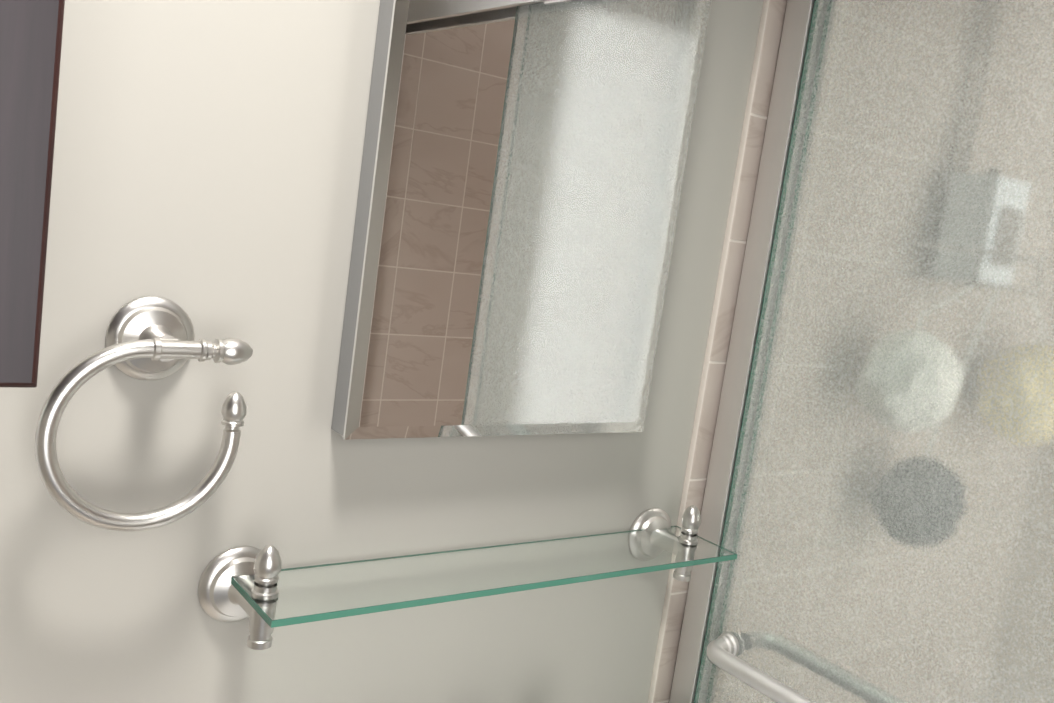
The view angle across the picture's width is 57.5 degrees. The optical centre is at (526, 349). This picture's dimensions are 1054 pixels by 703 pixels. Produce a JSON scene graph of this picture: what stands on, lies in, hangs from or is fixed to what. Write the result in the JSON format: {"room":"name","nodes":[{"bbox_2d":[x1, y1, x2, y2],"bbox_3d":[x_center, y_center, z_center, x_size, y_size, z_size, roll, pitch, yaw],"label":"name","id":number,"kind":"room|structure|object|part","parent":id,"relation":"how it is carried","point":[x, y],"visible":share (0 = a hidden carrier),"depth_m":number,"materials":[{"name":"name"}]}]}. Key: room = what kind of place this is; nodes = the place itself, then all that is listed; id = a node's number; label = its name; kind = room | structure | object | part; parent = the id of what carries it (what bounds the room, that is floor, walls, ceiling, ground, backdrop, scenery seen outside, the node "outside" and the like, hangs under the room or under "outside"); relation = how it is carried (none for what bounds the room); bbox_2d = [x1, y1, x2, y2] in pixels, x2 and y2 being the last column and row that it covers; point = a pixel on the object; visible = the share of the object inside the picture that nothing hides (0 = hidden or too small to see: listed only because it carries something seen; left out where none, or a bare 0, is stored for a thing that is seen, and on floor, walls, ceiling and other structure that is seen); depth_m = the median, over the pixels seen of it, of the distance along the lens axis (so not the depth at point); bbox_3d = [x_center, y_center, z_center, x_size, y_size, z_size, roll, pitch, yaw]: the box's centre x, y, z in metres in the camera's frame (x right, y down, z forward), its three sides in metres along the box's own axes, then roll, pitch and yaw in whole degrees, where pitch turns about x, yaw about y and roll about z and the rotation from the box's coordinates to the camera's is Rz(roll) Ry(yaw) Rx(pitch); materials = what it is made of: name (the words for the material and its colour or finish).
{"room":"bathroom","nodes":[
{"label":"bathroom","id":0,"kind":"room"},
{"bbox_2d":[0,0,763,702],"bbox_3d":[-0.520,0.101,0.721,1.730,2.380,0.100,2,9,-37],"label":"wall","id":1,"kind":"structure","parent":0,"point":[208,154],"depth_m":0.84,"materials":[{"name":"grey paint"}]},
{"bbox_2d":[0,0,64,387],"bbox_3d":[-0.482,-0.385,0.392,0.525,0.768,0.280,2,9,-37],"label":"picture","id":2,"kind":"object","parent":1,"relation":"attached to","point":[31,32],"visible":1,"depth_m":0.49,"materials":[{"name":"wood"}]},
{"bbox_2d":[35,296,252,531],"bbox_3d":[-0.307,0.051,0.764,0.157,0.180,0.062,2,9,-37],"label":"towel ring","id":3,"kind":"object","parent":1,"relation":"attached to","point":[150,337],"visible":1,"depth_m":0.76,"materials":[{"name":"silver metal"}]},
{"bbox_2d":[198,505,736,649],"bbox_3d":[-0.022,0.219,0.983,0.588,0.096,0.112,2,9,-37],"label":"glass shelf","id":4,"kind":"object","parent":1,"relation":"attached to","point":[264,591],"visible":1,"depth_m":0.91,"materials":[{"name":"clear glass"}]},
{"bbox_3d":[-0.011,0.222,0.985,0.563,0.006,0.100,2,9,-37],"label":"glass","id":5,"kind":"part","parent":4,"relation":"part of","materials":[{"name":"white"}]},
{"bbox_2d":[331,0,710,439],"bbox_3d":[0.019,-0.234,0.955,0.373,0.650,0.034,2,9,-37],"label":"mirrored medicine cabinet","id":6,"kind":"object","parent":1,"relation":"attached to","point":[521,178],"visible":0.96,"depth_m":0.94,"materials":[{"name":"silver metal"}]},
{"bbox_2d":[648,0,786,702],"bbox_3d":[0.574,0.145,1.536,1.000,2.380,0.108,2,9,-37],"label":"wall tile","id":7,"kind":"structure","parent":1,"relation":"attached to","point":[745,181],"depth_m":1.18,"materials":[{"name":"beige tile"}]},
{"bbox_3d":[0.427,1.357,0.933,0.090,0.120,1.128,2,9,-37],"label":"sill","id":8,"kind":"structure","parent":0,"visible":0},
{"bbox_2d":[669,0,1053,702],"bbox_3d":[0.552,0.433,0.806,0.077,1.760,1.125,2,9,-37],"label":"shower door","id":9,"kind":"structure","parent":8,"relation":"on","point":[877,514],"depth_m":1.01,"materials":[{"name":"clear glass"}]},
{"bbox_2d":[706,632,814,702],"bbox_3d":[0.403,0.407,1.001,0.139,0.031,0.508,2,9,-37],"label":"door towel bar","id":10,"kind":"object","parent":9,"relation":"attached to","point":[722,650],"visible":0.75,"depth_m":1.10,"materials":[{"name":"silver metal"}]}
]}

